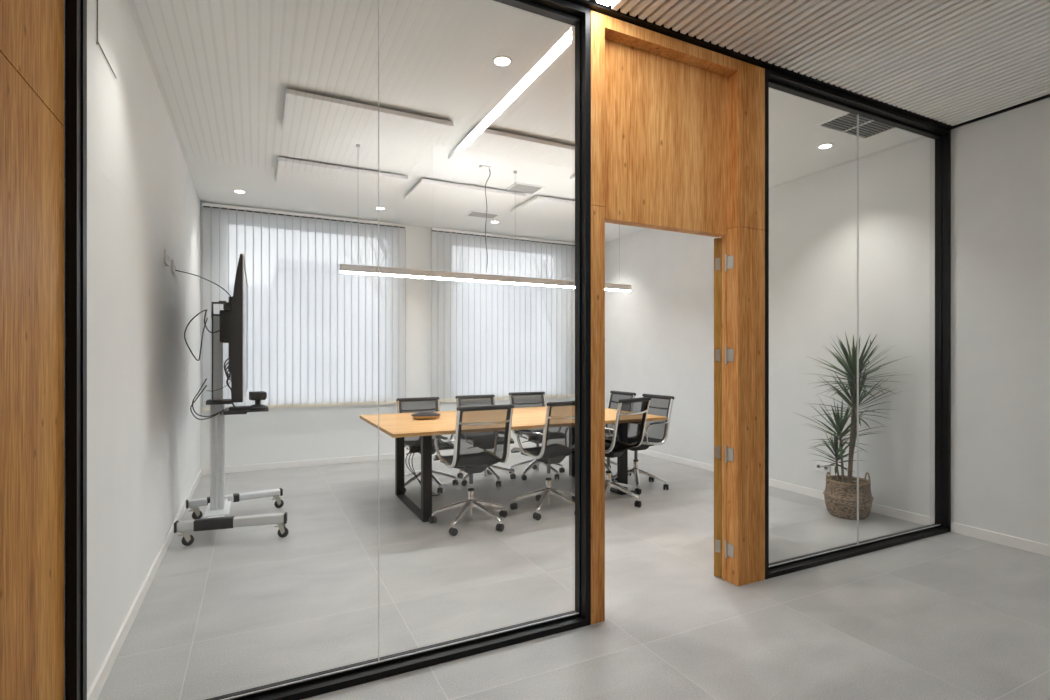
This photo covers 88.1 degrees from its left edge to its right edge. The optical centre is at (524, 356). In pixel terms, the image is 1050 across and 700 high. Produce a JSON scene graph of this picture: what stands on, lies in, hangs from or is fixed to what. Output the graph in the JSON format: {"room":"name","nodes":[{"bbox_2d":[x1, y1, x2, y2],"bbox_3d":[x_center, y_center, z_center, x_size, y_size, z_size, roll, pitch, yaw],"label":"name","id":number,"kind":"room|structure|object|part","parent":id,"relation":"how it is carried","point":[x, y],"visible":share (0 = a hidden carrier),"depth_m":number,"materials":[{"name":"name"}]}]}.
{"room":"office","nodes":[
{"label":"office","id":0,"kind":"room"},
{"bbox_2d":[0,0,200,699],"bbox_3d":[-1.933,-0.250,2.514,0.120,3.120,8.360,0,0,-26],"label":"wall","id":1,"kind":"structure","parent":0,"point":[144,378],"depth_m":2.10,"materials":[{"name":"white paint"}]},
{"bbox_2d":[96,0,115,77],"bbox_3d":[-1.729,-1.431,2.247,0.004,0.438,0.320,0,0,-26],"label":"conduit","id":2,"kind":"object","parent":1,"relation":"attached to","point":[97,42],"visible":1,"depth_m":2.11,"materials":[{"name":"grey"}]},
{"bbox_2d":[87,468,201,699],"bbox_3d":[-2.559,1.272,3.935,0.014,0.075,4.658,0,0,-26],"label":"baseboard","id":3,"kind":"structure","parent":1,"relation":"attached to","point":[103,673],"depth_m":2.65,"materials":[{"name":"white"}]},
{"bbox_2d":[164,249,169,265],"bbox_3d":[-2.442,-0.675,3.702,0.018,0.092,0.144,0,0,-26],"label":"wall socket","id":4,"kind":"object","parent":1,"relation":"attached to","point":[166,253],"visible":1,"depth_m":3.67,"materials":[{"name":"white plastic"}]},
{"bbox_2d":[171,260,176,274],"bbox_3d":[-2.601,-0.665,4.024,0.018,0.092,0.144,0,0,-26],"label":"wall socket","id":5,"kind":"object","parent":1,"relation":"attached to","point":[173,263],"visible":0.98,"depth_m":3.96,"materials":[{"name":"white plastic"}]},
{"bbox_2d":[175,270,230,296],"bbox_3d":[-2.426,-0.499,4.100,0.390,0.300,0.028,0,0,-26],"label":"cable","id":6,"kind":"object","parent":5,"relation":"attached to","point":[175,270],"visible":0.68,"depth_m":4.11,"materials":[{"name":"black plastic"}]},
{"bbox_2d":[66,0,590,699],"bbox_3d":[-0.605,-0.197,2.250,2.019,3.014,0.090,0,0,-26],"label":"window frame","id":7,"kind":"structure","parent":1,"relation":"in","point":[311,685],"depth_m":2.19,"materials":[{"name":"metal"}]},
{"bbox_2d":[201,203,574,467],"bbox_3d":[-1.309,-0.250,7.294,5.230,3.120,0.260,0,0,-26],"label":"wall","id":8,"kind":"structure","parent":0,"point":[306,433],"depth_m":6.66,"materials":[{"name":"white paint"}]},
{"bbox_2d":[202,442,541,474],"bbox_3d":[-1.248,1.272,7.171,5.202,0.075,0.014,0,0,-26],"label":"baseboard","id":9,"kind":"structure","parent":8,"relation":"attached to","point":[304,463],"depth_m":6.58,"materials":[{"name":"white"}]},
{"bbox_2d":[127,0,924,242],"bbox_3d":[-0.233,-1.760,5.115,5.230,0.100,4.600,0,0,-26],"label":"ceiling","id":10,"kind":"structure","parent":0,"point":[223,70],"depth_m":3.55,"materials":[{"name":"white paint"}]},
{"bbox_2d":[234,190,245,192],"bbox_3d":[-2.945,-1.708,5.605,0.112,0.005,0.112,0,0,-26],"label":"recessed light","id":11,"kind":"object","parent":10,"relation":"in","point":[236,191],"visible":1,"depth_m":5.60,"materials":[{"name":"white plastic"}]},
{"bbox_2d":[202,203,405,410],"bbox_3d":[-2.536,-0.548,6.460,2.251,2.290,0.044,0,0,-26],"label":"vertical blind","id":12,"kind":"object","parent":10,"relation":"hanging from","point":[313,325],"visible":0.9,"depth_m":6.44,"materials":[{"name":"fabric"}]},
{"bbox_3d":[-2.534,0.587,6.456,2.240,0.004,0.003,0,0,-26],"label":"bead chain","id":13,"kind":"part","parent":12,"relation":"part of","materials":[{"name":"beige"}]},
{"bbox_2d":[276,157,407,197],"bbox_3d":[-1.732,-1.685,5.125,1.105,0.051,0.645,0,0,-26],"label":"acoustic panel","id":14,"kind":"object","parent":10,"relation":"attached to","point":[289,171],"visible":1,"depth_m":5.05,"materials":[{"name":"white fabric"}]},
{"bbox_2d":[282,89,452,155],"bbox_3d":[-1.152,-1.685,3.951,1.105,0.051,0.645,0,0,-26],"label":"acoustic panel","id":15,"kind":"object","parent":10,"relation":"attached to","point":[308,114],"visible":1,"depth_m":3.87,"materials":[{"name":"white fabric"}]},
{"bbox_2d":[405,178,525,211],"bbox_3d":[-0.626,-1.685,5.671,1.105,0.051,0.645,0,0,-26],"label":"acoustic panel","id":16,"kind":"object","parent":10,"relation":"attached to","point":[425,190],"visible":1,"depth_m":5.58,"materials":[{"name":"white fabric"}]},
{"bbox_2d":[465,210,500,218],"bbox_3d":[-0.505,-1.706,6.525,0.370,0.009,0.250,0,0,-26],"label":"ceiling vent","id":17,"kind":"object","parent":10,"relation":"in","point":[478,214],"visible":0.97,"depth_m":6.51,"materials":[{"name":"metal"}]},
{"bbox_2d":[339,144,630,291],"bbox_3d":[-0.198,-1.190,4.943,2.840,1.039,0.100,0,0,-26],"label":"pendant light","id":18,"kind":"object","parent":10,"relation":"hanging from","point":[343,268],"visible":0.91,"depth_m":4.79,"materials":[{"name":"white paint"}]},
{"bbox_2d":[341,271,629,291],"bbox_3d":[-0.198,-0.676,4.943,2.820,0.010,0.046,0,0,-26],"label":"diffuser","id":19,"kind":"object","parent":18,"relation":"attached to","point":[381,273],"depth_m":4.80,"materials":[{"name":"white"}]},
{"bbox_3d":[-0.335,-1.218,4.875,0.054,0.966,0.006,0,0,-26],"label":"power cord","id":20,"kind":"part","parent":18,"relation":"part of","materials":[{"name":"grey plastic"}]},
{"bbox_2d":[493,56,511,66],"bbox_3d":[-0.131,-1.708,3.136,0.112,0.005,0.112,0,0,-26],"label":"recessed light","id":21,"kind":"object","parent":10,"relation":"in","point":[502,61],"visible":1,"depth_m":3.13,"materials":[{"name":"white plastic"}]},
{"bbox_2d":[431,227,574,401],"bbox_3d":[-0.187,-0.548,7.619,2.318,2.290,0.044,0,0,-26],"label":"vertical blind","id":22,"kind":"object","parent":10,"relation":"hanging from","point":[498,339],"visible":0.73,"depth_m":7.55,"materials":[{"name":"fabric"}]},
{"bbox_2d":[448,127,574,177],"bbox_3d":[-0.007,-1.685,4.516,1.105,0.051,0.645,0,0,-26],"label":"acoustic panel","id":23,"kind":"object","parent":10,"relation":"attached to","point":[481,146],"visible":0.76,"depth_m":4.43,"materials":[{"name":"white fabric"}]},
{"bbox_2d":[504,182,545,194],"bbox_3d":[-0.003,-1.706,5.508,0.330,0.009,0.280,0,0,-26],"label":"ceiling vent","id":24,"kind":"object","parent":10,"relation":"in","point":[517,187],"visible":1,"depth_m":5.50,"materials":[{"name":"metal"}]},
{"bbox_2d":[511,196,574,220],"bbox_3d":[0.479,-1.685,6.216,1.105,0.051,0.645,0,0,-26],"label":"acoustic panel","id":25,"kind":"object","parent":10,"relation":"attached to","point":[540,206],"visible":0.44,"depth_m":6.07,"materials":[{"name":"white fabric"}]},
{"bbox_2d":[817,143,832,148],"bbox_3d":[2.433,-1.708,4.402,0.112,0.005,0.112,0,0,-26],"label":"recessed light","id":26,"kind":"object","parent":10,"relation":"in","point":[827,145],"visible":1,"depth_m":4.40,"materials":[{"name":"white plastic"}]},
{"bbox_2d":[816,112,895,139],"bbox_3d":[2.460,-1.706,4.008,0.580,0.009,0.270,0,0,-26],"label":"ceiling vent","id":27,"kind":"object","parent":10,"relation":"in","point":[845,123],"visible":0.81,"depth_m":4.01,"materials":[{"name":"metal"}]},
{"bbox_2d":[97,450,1049,699],"bbox_3d":[0.466,1.360,3.698,5.470,0.100,8.360,0,0,-26],"label":"floor","id":28,"kind":"structure","parent":0,"point":[949,615],"depth_m":2.87,"materials":[{"name":"tile"}]},
{"bbox_2d":[174,297,288,545],"bbox_3d":[-2.237,0.435,4.191,0.721,1.750,0.923,0,0,-26],"label":"trolley","id":29,"kind":"object","parent":28,"relation":"on","point":[218,504],"visible":0.96,"depth_m":4.09,"materials":[{"name":"metal"}]},
{"bbox_2d":[184,310,207,360],"bbox_3d":[-2.405,-0.163,3.975,0.153,0.383,0.032,0,0,-42],"label":"cable","id":30,"kind":"object","parent":29,"relation":"hanging from","point":[203,310],"visible":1,"depth_m":3.97,"materials":[{"name":"black plastic"}]},
{"bbox_2d":[190,385,217,419],"bbox_3d":[-2.368,0.336,4.031,0.202,0.257,0.021,0,0,-34],"label":"cable","id":31,"kind":"object","parent":29,"relation":"hanging from","point":[206,385],"visible":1,"depth_m":4.00,"materials":[{"name":"black plastic"}]},
{"bbox_2d":[192,379,223,416],"bbox_3d":[-2.345,0.301,4.022,0.211,0.286,0.023,0,0,-39],"label":"cable","id":32,"kind":"object","parent":29,"relation":"hanging from","point":[205,379],"visible":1,"depth_m":3.99,"materials":[{"name":"black plastic"}]},
{"bbox_2d":[204,310,219,332],"bbox_3d":[-2.287,-0.263,4.045,0.184,0.176,0.046,0,0,-41],"label":"cable","id":33,"kind":"object","parent":29,"relation":"hanging from","point":[206,310],"visible":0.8,"depth_m":4.00,"materials":[{"name":"black plastic"}]},
{"bbox_2d":[223,358,230,379],"bbox_3d":[-2.175,0.021,4.023,0.104,0.304,0.049,0,0,-26],"label":"cable bundle","id":34,"kind":"object","parent":29,"relation":"hanging from","point":[228,376],"visible":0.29,"depth_m":4.01,"materials":[{"name":"black"}]},
{"bbox_2d":[226,372,234,406],"bbox_3d":[-2.183,0.071,4.066,0.059,0.626,0.091,0,0,14],"label":"hanging cable","id":35,"kind":"object","parent":29,"relation":"hanging from","point":[228,385],"visible":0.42,"depth_m":4.04,"materials":[{"name":"black plastic"}]},
{"bbox_2d":[229,406,248,409],"bbox_3d":[-2.187,0.391,4.162,0.143,0.022,0.120,0,0,-26],"label":"hub","id":36,"kind":"object","parent":29,"relation":"on","point":[230,407],"visible":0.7,"depth_m":4.12,"materials":[{"name":"black plastic"}]},
{"bbox_2d":[231,254,247,402],"bbox_3d":[-2.211,-0.185,4.206,0.093,0.950,1.670,0,0,-26],"label":"screen","id":37,"kind":"object","parent":29,"relation":"attached to","point":[239,320],"visible":1,"depth_m":3.47,"materials":[{"name":"black plastic"}]},
{"bbox_3d":[-2.174,-0.187,4.224,0.002,0.922,1.646,0,0,-26],"label":"display panel","id":38,"kind":"part","parent":37,"relation":"part of","materials":[{"name":"black"}]},
{"bbox_2d":[220,408,268,414],"bbox_3d":[-2.179,0.421,4.222,0.330,0.038,0.340,0,0,-26],"label":"shelf","id":39,"kind":"object","parent":29,"relation":"attached to","point":[226,411],"depth_m":4.11,"materials":[{"name":"black plastic"}]},
{"bbox_2d":[249,391,267,409],"bbox_3d":[-2.067,0.335,4.199,0.144,0.135,0.144,0,0,-36],"label":"camera","id":40,"kind":"object","parent":29,"relation":"on","point":[257,396],"visible":1,"depth_m":4.16,"materials":[{"name":"black plastic"}]},
{"bbox_2d":[396,397,457,493],"bbox_3d":[-0.976,0.868,5.458,0.609,0.883,0.642,0,0,-22],"label":"office chair","id":41,"kind":"object","parent":28,"relation":"on","point":[423,404],"visible":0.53,"depth_m":5.59,"materials":[{"name":"fabric"}]},
{"bbox_3d":[-1.201,0.675,5.383,0.020,0.456,0.544,0,0,-26],"label":"rail","id":42,"kind":"part","parent":41,"relation":"part of","materials":[{"name":"metal"}]},
{"bbox_3d":[-1.090,1.188,5.317,0.048,0.128,0.294,0,0,35],"label":"leg","id":43,"kind":"part","parent":41,"relation":"part of","materials":[{"name":"metal"}]},
{"bbox_3d":[-1.154,1.188,5.500,0.294,0.128,0.048,0,0,17],"label":"leg","id":44,"kind":"part","parent":41,"relation":"part of","materials":[{"name":"metal"}]},
{"bbox_3d":[-1.102,0.656,5.667,0.422,0.411,0.096,0,0,-26],"label":"backrest","id":45,"kind":"part","parent":41,"relation":"part of","materials":[{"name":"fabric"}]},
{"bbox_3d":[-0.987,0.876,5.433,0.422,0.046,0.427,0,0,-26],"label":"seat","id":46,"kind":"part","parent":41,"relation":"part of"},
{"bbox_3d":[-0.896,1.188,5.321,0.048,0.128,0.294,0,0,-37],"label":"leg","id":47,"kind":"part","parent":41,"relation":"part of","materials":[{"name":"metal"}]},
{"bbox_3d":[-0.840,1.188,5.507,0.294,0.128,0.048,0,0,-19],"label":"leg","id":48,"kind":"part","parent":41,"relation":"part of","materials":[{"name":"metal"}]},
{"bbox_3d":[-0.816,0.675,5.573,0.020,0.456,0.544,0,0,-26],"label":"rail","id":49,"kind":"part","parent":41,"relation":"part of","materials":[{"name":"metal"}]},
{"bbox_2d":[429,404,513,535],"bbox_3d":[-0.406,0.833,4.291,0.614,0.953,0.635,0,0,-31],"label":"office chair","id":50,"kind":"object","parent":28,"relation":"on","point":[481,440],"visible":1,"depth_m":4.09,"materials":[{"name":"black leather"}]},
{"bbox_3d":[-0.602,0.711,4.094,0.069,0.211,0.333,0,0,-28],"label":"armrest","id":51,"kind":"part","parent":50,"relation":"part of","materials":[{"name":"metal"}]},
{"bbox_3d":[-0.601,0.605,4.146,0.020,0.456,0.544,0,0,-28],"label":"rail","id":52,"kind":"part","parent":50,"relation":"part of","materials":[{"name":"metal"}]},
{"bbox_3d":[-0.590,1.188,4.278,0.294,0.128,0.048,0,0,2],"label":"leg","id":53,"kind":"part","parent":50,"relation":"part of","materials":[{"name":"metal"}]},
{"bbox_3d":[-0.481,1.188,4.118,0.048,0.128,0.294,0,0,20],"label":"leg","id":54,"kind":"part","parent":50,"relation":"part of","materials":[{"name":"metal"}]},
{"bbox_3d":[-0.435,0.806,4.292,0.422,0.046,0.427,0,0,-28],"label":"seat","id":55,"kind":"part","parent":50,"relation":"part of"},
{"bbox_3d":[-0.312,0.586,4.062,0.422,0.411,0.096,0,0,-28],"label":"backrest","id":56,"kind":"part","parent":50,"relation":"part of","materials":[{"name":"fabric"}]},
{"bbox_3d":[-0.295,1.188,4.172,0.294,0.128,0.048,0,0,38],"label":"leg","id":57,"kind":"part","parent":50,"relation":"part of","materials":[{"name":"metal"}]},
{"bbox_3d":[-0.289,1.188,4.366,0.294,0.128,0.048,0,0,-34],"label":"leg","id":58,"kind":"part","parent":50,"relation":"part of","materials":[{"name":"metal"}]},
{"bbox_3d":[-0.222,0.605,4.350,0.020,0.456,0.544,0,0,-28],"label":"rail","id":59,"kind":"part","parent":50,"relation":"part of","materials":[{"name":"metal"}]},
{"bbox_2d":[455,394,515,485],"bbox_3d":[-0.411,0.866,5.746,0.631,0.888,0.637,0,0,-26],"label":"office chair","id":60,"kind":"object","parent":28,"relation":"on","point":[465,400],"visible":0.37,"depth_m":5.93,"materials":[{"name":"fabric"}]},
{"bbox_3d":[-0.528,0.651,5.973,0.422,0.411,0.096,0,0,-26],"label":"backrest","id":61,"kind":"part","parent":60,"relation":"part of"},
{"bbox_3d":[-0.336,1.188,5.617,0.048,0.128,0.294,0,0,-31],"label":"leg","id":62,"kind":"part","parent":60,"relation":"part of","materials":[{"name":"metal"}]},
{"bbox_3d":[-0.261,1.188,5.796,0.294,0.128,0.048,0,0,-13],"label":"leg","id":63,"kind":"part","parent":60,"relation":"part of","materials":[{"name":"metal"}]},
{"bbox_2d":[359,407,666,521],"bbox_3d":[-0.135,0.935,5.153,2.550,0.750,1.440,0,0,-26],"label":"meeting table","id":64,"kind":"object","parent":28,"relation":"on","point":[398,426],"visible":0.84,"depth_m":4.77,"materials":[{"name":"brown wood"}]},
{"bbox_3d":[-1.188,0.949,5.151,0.072,0.722,0.070,0,0,-26],"label":"leg","id":65,"kind":"part","parent":64,"relation":"part of","materials":[{"name":"black metal"}]},
{"bbox_3d":[-0.989,1.304,4.748,0.072,0.012,0.830,0,0,-26],"label":"foot plate","id":66,"kind":"part","parent":64,"relation":"part of","materials":[{"name":"black metal"}]},
{"bbox_2d":[411,412,439,419],"bbox_3d":[-0.896,0.528,4.911,0.260,0.064,0.200,0,0,-18],"label":"phone","id":67,"kind":"object","parent":64,"relation":"on","point":[419,415],"visible":1,"depth_m":4.84,"materials":[{"name":"black plastic"}]},
{"bbox_3d":[-0.789,0.949,4.344,0.072,0.722,0.070,0,0,-26],"label":"leg","id":68,"kind":"part","parent":64,"relation":"part of","materials":[{"name":"black metal"}]},
{"bbox_3d":[0.534,0.949,6.001,0.072,0.722,0.070,0,0,-26],"label":"leg","id":69,"kind":"part","parent":64,"relation":"part of","materials":[{"name":"black metal"}]},
{"bbox_3d":[0.733,1.304,5.598,0.072,0.012,0.830,0,0,-26],"label":"foot plate","id":70,"kind":"part","parent":64,"relation":"part of","materials":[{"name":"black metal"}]},
{"bbox_3d":[0.932,0.949,5.194,0.072,0.722,0.070,0,0,-26],"label":"leg","id":71,"kind":"part","parent":64,"relation":"part of","materials":[{"name":"black metal"}]},
{"bbox_2d":[509,392,564,479],"bbox_3d":[0.166,0.858,6.041,0.614,0.903,0.640,0,0,-24],"label":"office chair","id":72,"kind":"object","parent":28,"relation":"on","point":[518,399],"visible":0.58,"depth_m":6.20,"materials":[{"name":"fabric"}]},
{"bbox_3d":[-0.065,0.655,5.974,0.020,0.456,0.544,0,0,-24],"label":"rail","id":73,"kind":"part","parent":72,"relation":"part of","materials":[{"name":"metal"}]},
{"bbox_3d":[-0.018,1.188,6.073,0.294,0.128,0.048,0,0,13],"label":"leg","id":74,"kind":"part","parent":72,"relation":"part of","materials":[{"name":"metal"}]},
{"bbox_3d":[0.044,0.636,6.255,0.422,0.411,0.096,0,0,-24],"label":"backrest","id":75,"kind":"part","parent":72,"relation":"part of","materials":[{"name":"fabric"}]},
{"bbox_3d":[0.152,0.856,6.017,0.422,0.046,0.427,0,0,-24],"label":"seat","id":76,"kind":"part","parent":72,"relation":"part of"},
{"bbox_3d":[0.059,1.188,5.895,0.048,0.128,0.294,0,0,31],"label":"leg","id":77,"kind":"part","parent":72,"relation":"part of","materials":[{"name":"metal"}]},
{"bbox_3d":[0.252,1.188,5.913,0.048,0.128,0.294,0,0,-41],"label":"leg","id":78,"kind":"part","parent":72,"relation":"part of","materials":[{"name":"metal"}]},
{"bbox_2d":[510,401,574,519],"bbox_3d":[0.226,0.833,4.663,0.631,0.953,0.652,0,0,-34],"label":"office chair","id":79,"kind":"object","parent":28,"relation":"on","point":[558,441],"visible":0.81,"depth_m":4.46,"materials":[{"name":"metal"}]},
{"bbox_3d":[0.038,1.188,4.658,0.294,0.128,0.048,0,0,3],"label":"leg","id":80,"kind":"part","parent":79,"relation":"part of","materials":[{"name":"metal"}]},
{"bbox_3d":[0.041,0.605,4.505,0.020,0.456,0.544,0,0,-34],"label":"rail","id":81,"kind":"part","parent":79,"relation":"part of","materials":[{"name":"metal"}]},
{"bbox_3d":[0.046,0.711,4.454,0.069,0.211,0.333,0,0,-34],"label":"armrest","id":82,"kind":"part","parent":79,"relation":"part of","materials":[{"name":"metal"}]},
{"bbox_3d":[0.144,1.188,4.496,0.048,0.128,0.294,0,0,21],"label":"leg","id":83,"kind":"part","parent":79,"relation":"part of","materials":[{"name":"metal"}]},
{"bbox_3d":[0.191,0.806,4.668,0.422,0.046,0.427,0,0,-34],"label":"seat","id":84,"kind":"part","parent":79,"relation":"part of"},
{"bbox_3d":[0.338,0.586,4.452,0.422,0.411,0.096,0,0,-34],"label":"backrest","id":85,"kind":"part","parent":79,"relation":"part of","materials":[{"name":"fabric"}]},
{"bbox_3d":[0.332,1.188,4.547,0.294,0.128,0.048,0,0,39],"label":"leg","id":86,"kind":"part","parent":79,"relation":"part of","materials":[{"name":"metal"}]},
{"bbox_3d":[0.341,1.188,4.741,0.294,0.128,0.048,0,0,-33],"label":"leg","id":87,"kind":"part","parent":79,"relation":"part of","materials":[{"name":"metal"}]},
{"bbox_2d":[572,397,650,506],"bbox_3d":[0.776,0.835,4.927,0.628,0.950,0.618,0,0,-44],"label":"office chair","id":88,"kind":"object","parent":28,"relation":"on","point":[631,415],"visible":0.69,"depth_m":4.79,"materials":[{"name":"metal"}]},
{"bbox_3d":[0.695,1.188,4.783,0.048,0.128,0.294,0,0,23],"label":"leg","id":89,"kind":"part","parent":88,"relation":"part of","materials":[{"name":"metal"}]},
{"bbox_3d":[0.625,0.605,4.765,0.020,0.456,0.544,0,0,-44],"label":"rail","id":90,"kind":"part","parent":88,"relation":"part of","materials":[{"name":"metal"}]},
{"bbox_3d":[0.744,0.806,4.951,0.422,0.046,0.427,0,0,-44],"label":"seat","id":91,"kind":"part","parent":88,"relation":"part of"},
{"bbox_3d":[0.900,1.188,5.021,0.294,0.128,0.048,0,0,-31],"label":"leg","id":92,"kind":"part","parent":88,"relation":"part of","materials":[{"name":"metal"}]},
{"bbox_3d":[0.884,1.188,4.828,0.294,0.128,0.048,0,0,41],"label":"leg","id":93,"kind":"part","parent":88,"relation":"part of","materials":[{"name":"metal"}]},
{"bbox_3d":[0.933,0.605,5.065,0.020,0.456,0.544,0,0,-44],"label":"rail","id":94,"kind":"part","parent":88,"relation":"part of","materials":[{"name":"metal"}]},
{"bbox_3d":[0.926,0.586,4.764,0.422,0.411,0.096,0,0,-44],"label":"backrest","id":95,"kind":"part","parent":88,"relation":"part of","materials":[{"name":"fabric"}]},
{"bbox_2d":[605,391,635,480],"bbox_3d":[0.840,0.851,6.013,0.637,0.918,0.630,0,0,-26],"label":"office chair","id":96,"kind":"object","parent":28,"relation":"on","point":[615,396],"visible":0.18,"depth_m":6.18,"materials":[{"name":"metal"}]},
{"bbox_3d":[0.830,0.841,6.019,0.427,0.046,0.422,0,0,-26],"label":"seat","id":97,"kind":"part","parent":96,"relation":"part of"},
{"bbox_3d":[0.884,1.188,5.867,0.048,0.128,0.294,0,0,-12],"label":"leg","id":98,"kind":"part","parent":96,"relation":"part of","materials":[{"name":"metal"}]},
{"bbox_3d":[1.014,1.188,6.012,0.294,0.128,0.048,0,0,6],"label":"leg","id":99,"kind":"part","parent":96,"relation":"part of","materials":[{"name":"metal"}]},
{"bbox_3d":[1.065,0.621,6.135,0.096,0.411,0.422,0,0,-26],"label":"backrest","id":100,"kind":"part","parent":96,"relation":"part of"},
{"bbox_2d":[605,394,673,494],"bbox_3d":[1.107,0.851,5.502,0.637,0.918,0.610,0,0,-25],"label":"office chair","id":101,"kind":"object","parent":28,"relation":"on","point":[656,432],"visible":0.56,"depth_m":5.46,"materials":[{"name":"fabric"}]},
{"bbox_3d":[0.957,1.188,5.452,0.294,0.128,0.048,0,0,-10],"label":"leg","id":102,"kind":"part","parent":101,"relation":"part of","materials":[{"name":"metal"}]},
{"bbox_3d":[1.100,0.841,5.471,0.427,0.046,0.422,0,0,-28],"label":"seat","id":103,"kind":"part","parent":101,"relation":"part of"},
{"bbox_3d":[1.097,1.188,5.318,0.048,0.128,0.294,0,0,8],"label":"leg","id":104,"kind":"part","parent":101,"relation":"part of","materials":[{"name":"metal"}]},
{"bbox_3d":[1.268,1.188,5.410,0.294,0.128,0.048,0,0,26],"label":"leg","id":105,"kind":"part","parent":101,"relation":"part of","materials":[{"name":"metal"}]},
{"bbox_3d":[1.331,0.621,5.595,0.096,0.411,0.422,0,0,-28],"label":"backrest","id":106,"kind":"part","parent":101,"relation":"part of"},
{"bbox_3d":[1.298,0.746,5.305,0.333,0.211,0.069,0,0,-28],"label":"armrest","id":107,"kind":"part","parent":101,"relation":"part of","materials":[{"name":"metal"}]},
{"bbox_3d":[1.246,0.640,5.306,0.544,0.456,0.020,0,0,-28],"label":"rail","id":108,"kind":"part","parent":101,"relation":"part of","materials":[{"name":"metal"}]},
{"bbox_2d":[591,10,764,623],"bbox_3d":[1.036,-0.194,3.199,0.542,3.008,1.771,0,0,44],"label":"door frame","id":109,"kind":"structure","parent":28,"relation":"on","point":[678,126],"depth_m":3.08,"materials":[{"name":"brown wood"}]},
{"bbox_3d":[0.327,-0.194,2.743,0.082,3.008,0.150,0,0,-26],"label":"post","id":110,"kind":"part","parent":109,"relation":"part of","materials":[{"name":"brown wood"}]},
{"bbox_3d":[0.766,-1.180,2.979,0.914,0.910,0.025,0,0,-26],"label":"header panel","id":111,"kind":"part","parent":109,"relation":"part of","materials":[{"name":"brown wood"}]},
{"bbox_3d":[1.280,-0.194,3.213,0.223,3.008,0.150,0,0,-26],"label":"post","id":112,"kind":"part","parent":109,"relation":"part of","materials":[{"name":"brown wood"}]},
{"bbox_2d":[823,472,873,519],"bbox_3d":[2.666,1.130,4.483,0.365,0.361,0.365,0,0,-26],"label":"basket","id":113,"kind":"object","parent":28,"relation":"on","point":[840,498],"visible":0.92,"depth_m":4.36,"materials":[{"name":"wicker"}]},
{"bbox_3d":[2.511,0.995,4.493,0.012,0.091,0.082,0,0,4],"label":"handle","id":114,"kind":"part","parent":113,"relation":"part of","materials":[{"name":"wicker"}]},
{"bbox_2d":[796,332,909,482],"bbox_3d":[2.604,0.447,4.421,0.744,1.322,0.808,0,0,-26],"label":"dracaena plant","id":115,"kind":"object","parent":113,"relation":"in","point":[850,367],"visible":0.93,"depth_m":4.45,"materials":[{"name":"green plant"}]},
{"bbox_3d":[2.570,0.768,4.460,0.437,0.348,0.424,0,0,-26],"label":"crown","id":116,"kind":"part","parent":115,"relation":"part of","materials":[{"name":"green plant"}]},
{"bbox_3d":[2.565,0.925,4.449,0.022,0.272,0.046,0,0,-36],"label":"stem","id":117,"kind":"part","parent":115,"relation":"part of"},
{"bbox_3d":[2.595,0.551,4.487,0.702,0.497,0.661,0,0,-2],"label":"crown","id":118,"kind":"part","parent":115,"relation":"part of","materials":[{"name":"green plant"}]},
{"bbox_3d":[2.603,0.835,4.463,0.042,0.451,0.020,0,0,37],"label":"stem","id":119,"kind":"part","parent":115,"relation":"part of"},
{"bbox_3d":[2.705,0.598,4.491,0.068,0.926,0.054,0,0,-26],"label":"stem","id":120,"kind":"part","parent":115,"relation":"part of","materials":[{"name":"plant"}]},
{"bbox_3d":[2.692,0.720,4.457,0.087,0.682,0.030,0,0,-12],"label":"stem","id":121,"kind":"part","parent":115,"relation":"part of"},
{"bbox_3d":[2.646,0.070,4.443,0.641,0.568,0.743,0,0,-26],"label":"crown","id":122,"kind":"part","parent":115,"relation":"part of","materials":[{"name":"green plant"}]},
{"bbox_3d":[2.683,0.306,4.483,0.661,0.555,0.678,0,0,-4],"label":"crown","id":123,"kind":"part","parent":115,"relation":"part of","materials":[{"name":"green plant"}]},
{"bbox_2d":[586,0,1049,125],"bbox_3d":[1.557,-1.732,1.468,5.153,0.045,3.155,0,0,-26],"label":"ceiling","id":124,"kind":"structure","parent":0,"point":[952,62],"depth_m":2.95,"materials":[{"name":"white"}]},
{"bbox_2d":[595,0,613,5],"bbox_3d":[0.776,-1.731,1.816,0.076,0.048,1.820,0,0,-26],"label":"ceiling light","id":125,"kind":"object","parent":124,"relation":"attached to","point":[604,2],"visible":1,"depth_m":2.62,"materials":[{"name":"white paint"}]},
{"bbox_2d":[605,97,1049,544],"bbox_3d":[2.865,-0.250,4.882,0.120,3.120,8.360,0,0,-26],"label":"wall","id":126,"kind":"structure","parent":0,"point":[659,333],"depth_m":4.40,"materials":[{"name":"grey paint"}]},
{"bbox_2d":[566,0,954,129],"bbox_3d":[0.824,-1.730,2.973,5.230,0.049,0.178,0,0,-26],"label":"trim","id":127,"kind":"structure","parent":126,"relation":"attached to","point":[593,5],"depth_m":3.04,"materials":[{"name":"metal"}]},
{"bbox_2d":[628,449,934,525],"bbox_3d":[2.118,1.272,6.244,0.014,0.075,4.658,0,0,-26],"label":"baseboard","id":128,"kind":"structure","parent":126,"relation":"attached to","point":[876,508],"depth_m":5.15,"materials":[{"name":"white"}]},
{"bbox_2d":[815,461,830,472],"bbox_3d":[2.737,1.010,4.986,0.018,0.092,0.144,0,0,-26],"label":"wall socket","id":129,"kind":"object","parent":126,"relation":"attached to","point":[819,464],"visible":0.88,"depth_m":4.98,"materials":[{"name":"white plastic"}]},
{"bbox_2d":[764,68,950,579],"bbox_3d":[2.285,-0.197,3.676,1.985,3.014,0.090,0,0,-26],"label":"window","id":130,"kind":"structure","parent":126,"relation":"in","point":[776,80],"depth_m":3.89,"materials":[{"name":"metal"}]},
{"bbox_2d":[951,522,1049,556],"bbox_3d":[3.602,1.272,3.238,0.014,0.075,1.851,0,0,-26],"label":"baseboard","id":131,"kind":"structure","parent":126,"relation":"attached to","point":[1015,542],"depth_m":3.78,"materials":[{"name":"white"}]},
{"bbox_2d":[954,94,1049,127],"bbox_3d":[3.603,-1.730,3.231,0.018,0.049,1.865,0,0,-26],"label":"trim","id":132,"kind":"structure","parent":126,"relation":"attached to","point":[1048,95],"depth_m":3.78,"materials":[{"name":"metal"}]}
]}

